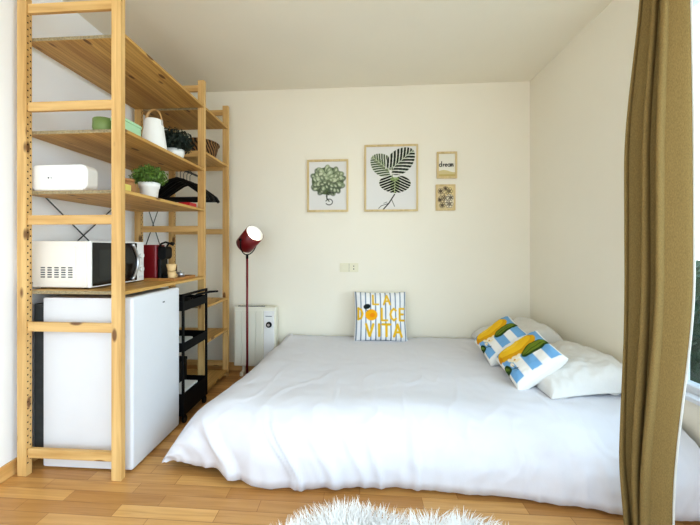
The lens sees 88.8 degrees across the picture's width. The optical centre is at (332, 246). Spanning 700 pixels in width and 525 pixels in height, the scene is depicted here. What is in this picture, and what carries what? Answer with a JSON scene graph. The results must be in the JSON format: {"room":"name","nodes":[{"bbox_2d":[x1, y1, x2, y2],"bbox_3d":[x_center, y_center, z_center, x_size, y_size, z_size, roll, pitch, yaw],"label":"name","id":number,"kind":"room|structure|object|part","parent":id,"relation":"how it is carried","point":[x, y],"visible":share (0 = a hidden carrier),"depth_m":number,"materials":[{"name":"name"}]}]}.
{"room":"studio apartment","nodes":[
{"label":"studio apartment","id":0,"kind":"room"},
{"bbox_2d":[0,0,168,466],"bbox_3d":[-1.624,-0.143,1.005,0.100,2.447,4.360,0,0,4],"label":"wall","id":1,"kind":"structure","parent":0,"point":[51,80],"depth_m":1.82,"materials":[{"name":"white paint"}]},
{"bbox_2d":[0,457,38,483],"bbox_3d":[-1.568,1.045,1.000,0.012,0.070,4.360,0,0,4],"label":"baseboard","id":2,"kind":"structure","parent":1,"relation":"attached to","point":[8,470],"depth_m":1.67,"materials":[{"name":"brown wood"}]},
{"bbox_2d":[62,0,612,92],"bbox_3d":[-0.052,-1.417,0.937,3.245,0.100,4.460,0,0,4],"label":"ceiling","id":3,"kind":"structure","parent":0,"point":[229,45],"depth_m":2.32,"materials":[{"name":"paint"}]},
{"bbox_2d":[619,0,695,524],"bbox_3d":[1.070,-0.149,0.872,0.118,2.434,1.100,0,0,4],"label":"curtain","id":4,"kind":"object","parent":3,"relation":"hanging from","point":[660,151],"visible":1,"depth_m":1.20,"materials":[{"name":"brown fabric"}]},
{"bbox_2d":[0,370,699,524],"bbox_3d":[-0.052,1.120,0.937,3.245,0.080,4.460,0,0,4],"label":"floor","id":5,"kind":"structure","parent":0,"point":[155,492],"depth_m":1.51,"materials":[{"name":"brown wood"}]},
{"bbox_2d":[34,287,178,469],"bbox_3d":[-1.198,0.661,1.952,0.514,0.838,0.450,0,0,4],"label":"fridge","id":6,"kind":"object","parent":5,"relation":"on","point":[72,370],"visible":0.83,"depth_m":1.75,"materials":[{"name":"white metal"}]},
{"bbox_3d":[-0.966,0.658,1.935,0.047,0.832,0.450,0,0,4],"label":"door","id":7,"kind":"part","parent":6,"relation":"part of","materials":[{"name":"white metal"}]},
{"bbox_2d":[17,0,228,480],"bbox_3d":[-1.189,-0.050,2.347,0.528,2.260,1.368,0,0,4],"label":"shelving unit","id":8,"kind":"object","parent":5,"relation":"on","point":[114,63],"visible":0.81,"depth_m":1.70,"materials":[{"name":"brown wood"}]},
{"bbox_3d":[-1.466,-0.050,1.697,0.047,2.260,0.030,0,0,4],"label":"post","id":9,"kind":"part","parent":8,"relation":"part of","materials":[{"name":"brown wood"}]},
{"bbox_2d":[32,164,97,190],"bbox_3d":[-1.318,-0.333,1.754,0.292,0.128,0.080,0,0,4],"label":"router","id":10,"kind":"object","parent":8,"relation":"on","point":[77,176],"visible":0.84,"depth_m":1.72,"materials":[{"name":"white plastic"}]},
{"bbox_3d":[-1.232,-1.127,1.680,0.422,0.044,0.020,0,0,4],"label":"rail","id":11,"kind":"part","parent":8,"relation":"part of","materials":[{"name":"brown wood"}]},
{"bbox_3d":[-1.232,-0.663,1.680,0.422,0.044,0.020,0,0,4],"label":"rail","id":12,"kind":"part","parent":8,"relation":"part of","materials":[{"name":"brown wood"}]},
{"bbox_3d":[-1.232,-0.128,1.680,0.422,0.044,0.020,0,0,4],"label":"rail","id":13,"kind":"part","parent":8,"relation":"part of","materials":[{"name":"brown wood"}]},
{"bbox_3d":[-1.232,0.377,1.680,0.422,0.044,0.020,0,0,4],"label":"rail","id":14,"kind":"part","parent":8,"relation":"part of","materials":[{"name":"brown wood"}]},
{"bbox_3d":[-1.232,0.975,1.680,0.422,0.044,0.020,0,0,4],"label":"rail","id":15,"kind":"part","parent":8,"relation":"part of","materials":[{"name":"brown wood"}]},
{"bbox_2d":[32,241,143,288],"bbox_3d":[-1.318,0.089,1.972,0.331,0.238,0.435,0,0,4],"label":"microwave","id":16,"kind":"object","parent":8,"relation":"on","point":[55,264],"visible":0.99,"depth_m":1.76,"materials":[{"name":"white plastic"}]},
{"bbox_3d":[-1.370,0.083,1.761,0.216,0.176,0.007,0,0,4],"label":"vent panel","id":17,"kind":"part","parent":16,"relation":"part of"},
{"bbox_3d":[-1.183,0.086,1.922,0.021,0.231,0.345,0,0,4],"label":"door","id":18,"kind":"part","parent":16,"relation":"part of","materials":[{"name":"black glass"}]},
{"bbox_3d":[-1.171,0.086,1.931,0.003,0.215,0.349,0,0,4],"label":"door glass","id":19,"kind":"part","parent":16,"relation":"part of","materials":[{"name":"black glass"}]},
{"bbox_3d":[-1.152,0.086,2.083,0.016,0.217,0.065,0,0,4],"label":"handle","id":20,"kind":"part","parent":16,"relation":"part of","materials":[{"name":"silver metal"}]},
{"bbox_3d":[-1.167,0.086,2.137,0.021,0.231,0.084,0,0,4],"label":"control panel","id":21,"kind":"part","parent":16,"relation":"part of","materials":[{"name":"white plastic"}]},
{"bbox_2d":[92,116,110,129],"bbox_3d":[-1.133,-0.593,1.770,0.104,0.074,0.104,0,0,4],"label":"serving bowl","id":22,"kind":"object","parent":8,"relation":"on","point":[98,122],"visible":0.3,"depth_m":1.72,"materials":[{"name":"green ceramic"}]},
{"bbox_3d":[-1.197,0.216,2.118,0.507,0.017,0.846,0,0,4],"label":"shelf","id":23,"kind":"part","parent":8,"relation":"part of","materials":[{"name":"brown wood"}]},
{"bbox_3d":[-1.197,-0.261,2.118,0.507,0.017,0.846,0,0,4],"label":"shelf","id":24,"kind":"part","parent":8,"relation":"part of","materials":[{"name":"brown wood"}]},
{"bbox_3d":[-1.197,-0.547,2.118,0.507,0.017,0.846,0,0,4],"label":"shelf","id":25,"kind":"part","parent":8,"relation":"part of","materials":[{"name":"brown wood"}]},
{"bbox_3d":[-1.197,-0.994,2.118,0.507,0.017,0.846,0,0,4],"label":"shelf","id":26,"kind":"part","parent":8,"relation":"part of","materials":[{"name":"brown wood"}]},
{"bbox_3d":[-1.000,-0.050,1.662,0.047,2.260,0.030,0,0,4],"label":"post","id":27,"kind":"part","parent":8,"relation":"part of","materials":[{"name":"brown wood"}]},
{"bbox_2d":[110,118,141,136],"bbox_3d":[-1.040,-0.592,1.799,0.076,0.072,0.154,0,0,4],"label":"lunch box","id":28,"kind":"object","parent":8,"relation":"on","point":[131,126],"visible":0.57,"depth_m":1.79,"materials":[{"name":"green plastic"}]},
{"bbox_3d":[-1.040,-0.621,1.799,0.076,0.014,0.154,0,0,4],"label":"lid","id":29,"kind":"part","parent":28,"relation":"part of","materials":[{"name":"green plastic"}]},
{"bbox_2d":[125,184,130,190],"bbox_3d":[-1.058,-0.291,1.797,0.060,0.045,0.045,0,0,4],"label":"box","id":30,"kind":"object","parent":8,"relation":"on","point":[127,187],"visible":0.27,"depth_m":1.79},
{"bbox_2d":[125,178,135,191],"bbox_3d":[-1.077,-0.315,1.886,0.064,0.092,0.064,0,0,4],"label":"spice jar","id":31,"kind":"object","parent":8,"relation":"on","point":[129,181],"visible":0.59,"depth_m":1.87,"materials":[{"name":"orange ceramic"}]},
{"bbox_3d":[-1.400,-0.050,2.574,0.047,2.260,0.030,0,0,4],"label":"post","id":32,"kind":"part","parent":8,"relation":"part of","materials":[{"name":"brown wood"}]},
{"bbox_2d":[128,164,167,197],"bbox_3d":[-1.032,-0.366,1.997,0.203,0.194,0.195,0,0,4],"label":"boxwood","id":33,"kind":"object","parent":8,"relation":"on","point":[145,177],"visible":1,"depth_m":1.96,"materials":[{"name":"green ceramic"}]},
{"bbox_2d":[138,181,160,197],"bbox_3d":[-1.028,-0.313,1.998,0.114,0.088,0.114,0,0,4],"label":"pot","id":34,"kind":"object","parent":33,"relation":"attached to","point":[150,188],"depth_m":1.96,"materials":[{"name":"white ceramic"}]},
{"bbox_2d":[142,109,166,149],"bbox_3d":[-1.038,-0.678,2.069,0.142,0.244,0.142,0,0,4],"label":"lantern","id":35,"kind":"object","parent":8,"relation":"on","point":[153,128],"visible":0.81,"depth_m":2.02,"materials":[{"name":"white ceramic"}]},
{"bbox_3d":[-1.038,-0.761,2.069,0.103,0.080,0.012,0,0,4],"label":"handle","id":36,"kind":"part","parent":35,"relation":"part of","materials":[{"name":"brown wood"}]},
{"bbox_2d":[140,275,194,280],"bbox_3d":[-1.094,0.199,2.319,0.280,0.018,0.280,0,0,4],"label":"serving tray","id":37,"kind":"object","parent":8,"relation":"on","point":[185,276],"visible":0.52,"depth_m":2.18,"materials":[{"name":"brown wood"}]},
{"bbox_2d":[144,241,174,277],"bbox_3d":[-1.119,0.083,2.273,0.214,0.238,0.105,0,0,4],"label":"coffee machine","id":38,"kind":"object","parent":37,"relation":"on","point":[155,256],"visible":0.67,"depth_m":2.22,"materials":[{"name":"red plastic"}]},
{"bbox_3d":[-1.052,-0.011,2.268,0.081,0.051,0.097,0,0,4],"label":"lever","id":39,"kind":"part","parent":38,"relation":"part of","materials":[{"name":"black plastic"}]},
{"bbox_2d":[167,271,177,277],"bbox_3d":[-1.002,0.176,2.218,0.052,0.050,0.052,0,0,40],"label":"espresso cup","id":40,"kind":"object","parent":37,"relation":"on","point":[171,274],"visible":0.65,"depth_m":2.20,"materials":[{"name":"beige ceramic"}]},
{"bbox_2d":[166,264,176,270],"bbox_3d":[-1.004,0.128,2.219,0.062,0.045,0.062,0,0,4],"label":"espresso cup","id":41,"kind":"object","parent":40,"relation":"on","point":[170,267],"visible":0.98,"depth_m":2.20,"materials":[{"name":"beige ceramic"}]},
{"bbox_2d":[176,271,184,276],"bbox_3d":[-0.996,0.178,2.331,0.054,0.047,0.054,0,0,4],"label":"sugar bowl","id":42,"kind":"object","parent":37,"relation":"on","point":[180,274],"visible":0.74,"depth_m":2.31,"materials":[{"name":"silver metal"}]},
{"bbox_3d":[-1.167,-0.128,2.558,0.422,0.044,0.020,0,0,4],"label":"rail","id":43,"kind":"part","parent":8,"relation":"part of","materials":[{"name":"brown wood"}]},
{"bbox_3d":[-1.365,-0.050,3.031,0.047,2.260,0.030,0,0,4],"label":"post","id":44,"kind":"part","parent":8,"relation":"part of","materials":[{"name":"brown wood"}]},
{"bbox_2d":[164,127,194,157],"bbox_3d":[-1.005,-0.655,2.266,0.249,0.198,0.255,0,0,4],"label":"potted herb","id":45,"kind":"object","parent":8,"relation":"on","point":[177,142],"visible":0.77,"depth_m":2.21,"materials":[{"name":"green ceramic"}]},
{"bbox_2d":[167,147,184,157],"bbox_3d":[-1.008,-0.586,2.267,0.124,0.060,0.124,0,0,4],"label":"pot","id":46,"kind":"object","parent":45,"relation":"attached to","point":[178,151],"depth_m":2.22,"materials":[{"name":"white ceramic"}]},
{"bbox_2d":[158,177,207,199],"bbox_3d":[-1.142,-0.471,2.613,0.469,0.254,0.032,0,0,4],"label":"clothes hanger","id":47,"kind":"object","parent":8,"relation":"hanging from","point":[174,179],"visible":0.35,"depth_m":2.60,"materials":[{"name":"black plastic"}]},
{"bbox_2d":[158,171,209,199],"bbox_3d":[-1.139,-0.471,2.663,0.469,0.254,0.032,0,0,9],"label":"clothes hanger","id":48,"kind":"object","parent":8,"relation":"hanging from","point":[170,185],"visible":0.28,"depth_m":2.67,"materials":[{"name":"plastic"}]},
{"bbox_3d":[-1.147,-0.994,2.785,0.507,0.017,0.424,0,0,4],"label":"shelf","id":49,"kind":"part","parent":8,"relation":"part of","materials":[{"name":"brown wood"}]},
{"bbox_2d":[159,171,213,201],"bbox_3d":[-1.135,-0.471,2.713,0.469,0.254,0.032,0,0,0],"label":"clothes hanger","id":50,"kind":"object","parent":8,"relation":"hanging from","point":[179,183],"visible":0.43,"depth_m":2.71,"materials":[{"name":"plastic"}]},
{"bbox_2d":[178,202,195,206],"bbox_3d":[-0.991,-0.284,2.431,0.080,0.030,0.100,0,0,4],"label":"box","id":51,"kind":"object","parent":8,"relation":"on","point":[185,203],"visible":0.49,"depth_m":2.38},
{"bbox_2d":[161,171,215,201],"bbox_3d":[-1.131,-0.471,2.763,0.469,0.254,0.032,0,0,7],"label":"clothes hanger","id":52,"kind":"object","parent":8,"relation":"hanging from","point":[174,189],"visible":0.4,"depth_m":2.77,"materials":[{"name":"plastic"}]},
{"bbox_3d":[-1.167,-1.127,2.558,0.422,0.044,0.020,0,0,4],"label":"rail","id":53,"kind":"part","parent":8,"relation":"part of","materials":[{"name":"brown wood"}]},
{"bbox_3d":[-1.167,-0.663,2.558,0.422,0.044,0.020,0,0,4],"label":"rail","id":54,"kind":"part","parent":8,"relation":"part of","materials":[{"name":"brown wood"}]},
{"bbox_2d":[168,171,219,202],"bbox_3d":[-1.127,-0.471,2.812,0.469,0.254,0.032,0,0,-2],"label":"clothes hanger","id":55,"kind":"object","parent":8,"relation":"hanging from","point":[180,188],"visible":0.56,"depth_m":2.81,"materials":[{"name":"plastic"}]},
{"bbox_3d":[-1.132,-0.128,3.014,0.422,0.044,0.020,0,0,4],"label":"rail","id":56,"kind":"part","parent":8,"relation":"part of","materials":[{"name":"brown wood"}]},
{"bbox_3d":[-1.132,-0.663,3.014,0.422,0.044,0.020,0,0,4],"label":"rail","id":57,"kind":"part","parent":8,"relation":"part of","materials":[{"name":"brown wood"}]},
{"bbox_3d":[-0.933,-0.050,2.539,0.047,2.260,0.030,0,0,4],"label":"post","id":58,"kind":"part","parent":8,"relation":"part of","materials":[{"name":"brown wood"}]},
{"bbox_2d":[187,137,219,157],"bbox_3d":[-1.018,-0.748,2.794,0.242,0.127,0.322,0,0,4],"label":"wicker basket","id":59,"kind":"object","parent":8,"relation":"on","point":[212,147],"visible":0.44,"depth_m":2.71,"materials":[{"name":"brown wicker"}]},
{"bbox_3d":[-1.147,0.685,2.785,0.507,0.017,0.424,0,0,4],"label":"shelf","id":60,"kind":"part","parent":8,"relation":"part of","materials":[{"name":"brown wood"}]},
{"bbox_3d":[-1.132,0.975,3.014,0.422,0.044,0.020,0,0,4],"label":"rail","id":61,"kind":"part","parent":8,"relation":"part of","materials":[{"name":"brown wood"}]},
{"bbox_3d":[-1.147,-0.675,2.785,0.507,0.017,0.424,0,0,4],"label":"shelf","id":62,"kind":"part","parent":8,"relation":"part of","materials":[{"name":"brown wood"}]},
{"bbox_3d":[-1.147,1.034,2.785,0.507,0.017,0.424,0,0,4],"label":"shelf","id":63,"kind":"part","parent":8,"relation":"part of","materials":[{"name":"brown wood"}]},
{"bbox_3d":[-1.147,0.430,2.785,0.507,0.017,0.424,0,0,4],"label":"shelf","id":64,"kind":"part","parent":8,"relation":"part of","materials":[{"name":"brown wood"}]},
{"bbox_3d":[-1.132,-1.127,3.014,0.422,0.044,0.020,0,0,4],"label":"rail","id":65,"kind":"part","parent":8,"relation":"part of","materials":[{"name":"brown wood"}]},
{"bbox_3d":[-0.899,-0.050,2.996,0.047,2.260,0.030,0,0,4],"label":"post","id":66,"kind":"part","parent":8,"relation":"part of","materials":[{"name":"brown wood"}]},
{"bbox_2d":[179,288,206,422],"bbox_3d":[-1.040,0.684,2.347,0.294,0.792,0.340,0,0,4],"label":"rolling cart","id":67,"kind":"object","parent":5,"relation":"on","point":[188,400],"visible":0.41,"depth_m":2.31,"materials":[{"name":"black metal"}]},
{"bbox_2d":[179,356,186,382],"bbox_3d":[-1.089,0.892,2.424,0.141,0.261,0.156,0,0,4],"label":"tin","id":68,"kind":"object","parent":67,"relation":"on","point":[180,357],"visible":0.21,"depth_m":2.41,"materials":[{"name":"black metal"}]},
{"bbox_2d":[179,336,192,342],"bbox_3d":[-1.029,0.614,2.314,0.200,0.039,0.180,0,0,4],"label":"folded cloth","id":69,"kind":"object","parent":67,"relation":"on","point":[187,338],"visible":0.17,"depth_m":2.33,"materials":[{"name":"white fabric"}]},
{"bbox_2d":[179,380,197,394],"bbox_3d":[-0.968,0.960,2.307,0.097,0.127,0.205,0,0,4],"label":"notepad","id":70,"kind":"object","parent":67,"relation":"on","point":[189,384],"visible":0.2,"depth_m":2.33,"materials":[{"name":"white paper"}]},
{"bbox_2d":[179,290,217,301],"bbox_3d":[-0.977,0.342,2.344,0.392,0.082,0.250,0,0,-7],"label":"frying pan","id":71,"kind":"object","parent":67,"relation":"on","point":[212,291],"visible":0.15,"depth_m":2.44,"materials":[{"name":"black metal"}]},
{"bbox_2d":[179,297,192,301],"bbox_3d":[-1.048,0.363,2.335,0.250,0.040,0.250,0,0,4],"label":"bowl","id":72,"kind":"object","parent":71,"relation":"on","point":[180,298],"depth_m":2.44,"materials":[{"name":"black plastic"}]},
{"bbox_3d":[-0.879,0.327,2.442,0.180,0.052,0.017,0,0,-31],"label":"handle","id":73,"kind":"part","parent":71,"relation":"part of","materials":[{"name":"black plastic"}]},
{"bbox_2d":[236,225,262,373],"bbox_3d":[-0.656,0.457,2.757,0.244,1.246,0.230,0,0,4],"label":"floor lamp","id":74,"kind":"object","parent":5,"relation":"on","point":[252,236],"visible":0.69,"depth_m":2.75,"materials":[{"name":"red metal"}]},
{"bbox_3d":[-0.644,-0.061,2.756,0.218,0.210,0.146,0,0,42],"label":"lamp shade","id":75,"kind":"part","parent":74,"relation":"part of","materials":[{"name":"red paint"}]},
{"bbox_2d":[234,305,277,375],"bbox_3d":[-0.656,0.789,3.045,0.359,0.582,0.145,0,0,4],"label":"radiator","id":76,"kind":"object","parent":5,"relation":"on","point":[262,319],"visible":0.74,"depth_m":3.00,"materials":[{"name":"white metal"}]},
{"bbox_3d":[-0.799,0.760,3.010,0.056,0.450,0.010,0,0,4],"label":"panel","id":77,"kind":"part","parent":76,"relation":"part of","materials":[{"name":"white metal"}]},
{"bbox_3d":[-0.739,0.760,3.006,0.056,0.450,0.010,0,0,4],"label":"panel","id":78,"kind":"part","parent":76,"relation":"part of","materials":[{"name":"white metal"}]},
{"bbox_3d":[-0.679,0.760,3.001,0.056,0.450,0.010,0,0,4],"label":"panel","id":79,"kind":"part","parent":76,"relation":"part of","materials":[{"name":"white metal"}]},
{"bbox_2d":[239,305,267,306],"bbox_3d":[-0.682,0.501,3.050,0.246,0.007,0.050,0,0,4],"label":"grille","id":80,"kind":"object","parent":76,"relation":"attached to","point":[239,305],"depth_m":3.03,"materials":[{"name":"white metal"}]},
{"bbox_3d":[-0.620,0.760,2.997,0.056,0.450,0.010,0,0,4],"label":"panel","id":81,"kind":"part","parent":76,"relation":"part of","materials":[{"name":"white metal"}]},
{"bbox_3d":[-0.536,0.760,2.991,0.088,0.450,0.010,0,0,4],"label":"control panel","id":82,"kind":"part","parent":76,"relation":"part of","materials":[{"name":"white plastic"}]},
{"bbox_2d":[272,495,508,524],"bbox_3d":[0.215,1.042,0.932,1.065,0.075,1.067,0,0,4],"label":"rug","id":83,"kind":"object","parent":5,"relation":"on","point":[340,515],"visible":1,"depth_m":1.38,"materials":[{"name":"white fur"}]},
{"bbox_3d":[0.575,0.943,2.409,1.985,0.275,1.170,0,0,4],"label":"bed","id":84,"kind":"object","parent":5,"relation":"on","visible":0,"materials":[{"name":"white cotton fabric"}]},
{"bbox_2d":[162,333,699,520],"bbox_3d":[0.379,0.908,2.236,2.320,0.336,1.574,0,0,4],"label":"duvet","id":85,"kind":"object","parent":84,"relation":"on","point":[331,412],"visible":0.88,"depth_m":1.61,"materials":[{"name":"white fabric"}]},
{"bbox_2d":[354,292,406,340],"bbox_3d":[0.384,0.565,2.909,0.430,0.391,0.176,0,0,3],"label":"throw cushion","id":86,"kind":"object","parent":85,"relation":"on","point":[378,316],"visible":1,"depth_m":2.85,"materials":[{"name":"fabric"}]},
{"bbox_2d":[475,316,526,365],"bbox_3d":[1.110,0.614,2.358,0.253,0.271,0.349,0,0,5],"label":"cushion","id":87,"kind":"object","parent":85,"relation":"on","point":[504,332],"visible":0.81,"depth_m":2.29,"materials":[{"name":"fabric"}]},
{"bbox_2d":[471,317,563,343],"bbox_3d":[1.342,0.643,2.642,0.467,0.210,0.571,0,0,6],"label":"bed pillow","id":88,"kind":"object","parent":85,"relation":"on","point":[527,325],"visible":0.26,"depth_m":2.48,"materials":[{"name":"white fabric"}]},
{"bbox_2d":[496,331,567,389],"bbox_3d":[1.099,0.632,2.003,0.252,0.269,0.354,0,0,3],"label":"cushion","id":89,"kind":"object","parent":85,"relation":"on","point":[530,357],"visible":0.98,"depth_m":1.91,"materials":[{"name":"fabric"}]},
{"bbox_2d":[536,340,621,398],"bbox_3d":[1.312,0.667,2.037,0.469,0.198,0.570,0,0,0],"label":"bed pillow","id":90,"kind":"object","parent":85,"relation":"on","point":[587,370],"visible":0.62,"depth_m":1.81,"materials":[{"name":"white fabric"}]},
{"bbox_2d":[176,81,529,361],"bbox_3d":[0.111,-0.143,3.110,3.245,2.447,0.100,0,0,4],"label":"wall","id":91,"kind":"structure","parent":0,"point":[461,271],"depth_m":3.05,"materials":[{"name":"beige paint"}]},
{"bbox_2d":[187,362,254,370],"bbox_3d":[0.113,1.045,3.054,3.033,0.070,0.012,0,0,4],"label":"baseboard","id":92,"kind":"structure","parent":91,"relation":"attached to","point":[231,364],"depth_m":3.13,"materials":[{"name":"brown wood"}]},
{"bbox_2d":[307,159,347,211],"bbox_3d":[-0.046,-0.526,3.063,0.355,0.450,0.018,0,0,4],"label":"framed print","id":93,"kind":"object","parent":91,"relation":"attached to","point":[327,179],"visible":1,"depth_m":3.06,"materials":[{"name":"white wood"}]},
{"bbox_2d":[340,263,357,271],"bbox_3d":[0.137,0.175,3.051,0.159,0.076,0.012,0,0,4],"label":"wall switch","id":94,"kind":"object","parent":91,"relation":"attached to","point":[344,267],"visible":1,"depth_m":3.05,"materials":[{"name":"beige plastic"}]},
{"bbox_2d":[351,265,356,270],"bbox_3d":[0.177,0.175,3.045,0.052,0.052,0.004,0,0,4],"label":"socket","id":95,"kind":"object","parent":94,"relation":"attached to","point":[353,267],"depth_m":3.04,"materials":[{"name":"beige plastic"}]},
{"bbox_2d":[364,144,417,211],"bbox_3d":[0.491,-0.584,3.023,0.451,0.566,0.018,0,0,4],"label":"framed print","id":96,"kind":"object","parent":91,"relation":"attached to","point":[390,170],"visible":1,"depth_m":3.02,"materials":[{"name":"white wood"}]},
{"bbox_2d":[436,184,455,210],"bbox_3d":[0.942,-0.414,2.988,0.160,0.220,0.017,0,0,4],"label":"framed print","id":97,"kind":"object","parent":91,"relation":"attached to","point":[445,193],"visible":1,"depth_m":2.99,"materials":[{"name":"beige paper"}]},
{"bbox_2d":[437,151,456,178],"bbox_3d":[0.953,-0.685,2.987,0.166,0.224,0.017,0,0,4],"label":"framed print","id":98,"kind":"object","parent":91,"relation":"attached to","point":[446,161],"visible":1,"depth_m":2.99,"materials":[{"name":"beige paper"}]},
{"bbox_2d":[530,0,699,447],"bbox_3d":[1.522,-0.143,0.768,0.120,2.447,4.360,0,0,4],"label":"wall","id":99,"kind":"structure","parent":0,"point":[579,99],"depth_m":2.23,"materials":[{"name":"beige paint"}]},
{"bbox_2d":[685,0,699,405],"bbox_3d":[1.456,-0.235,0.231,0.110,1.770,2.880,0,0,4],"label":"window","id":100,"kind":"structure","parent":99,"relation":"in","point":[692,394],"depth_m":1.54,"materials":[{"name":"white glass"}]},
{"bbox_3d":[1.427,0.640,0.234,0.050,0.020,2.876,0,0,4],"label":"sill","id":101,"kind":"part","parent":100,"relation":"part of","materials":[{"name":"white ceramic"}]},
{"label":"outside","id":102,"kind":"structure","parent":0,"visible":0},
{"bbox_3d":[3.072,1.120,1.374,2.880,0.080,5.800,0,0,4],"label":"ground","id":103,"kind":"structure","parent":102,"visible":0},
{"bbox_2d":[690,260,699,383],"bbox_3d":[2.216,0.570,2.193,0.475,1.046,2.166,0,0,4],"label":"hedge","id":104,"kind":"object","parent":103,"relation":"on","point":[695,346],"visible":0.05,"depth_m":2.03,"materials":[{"name":"green plant"}]}
]}

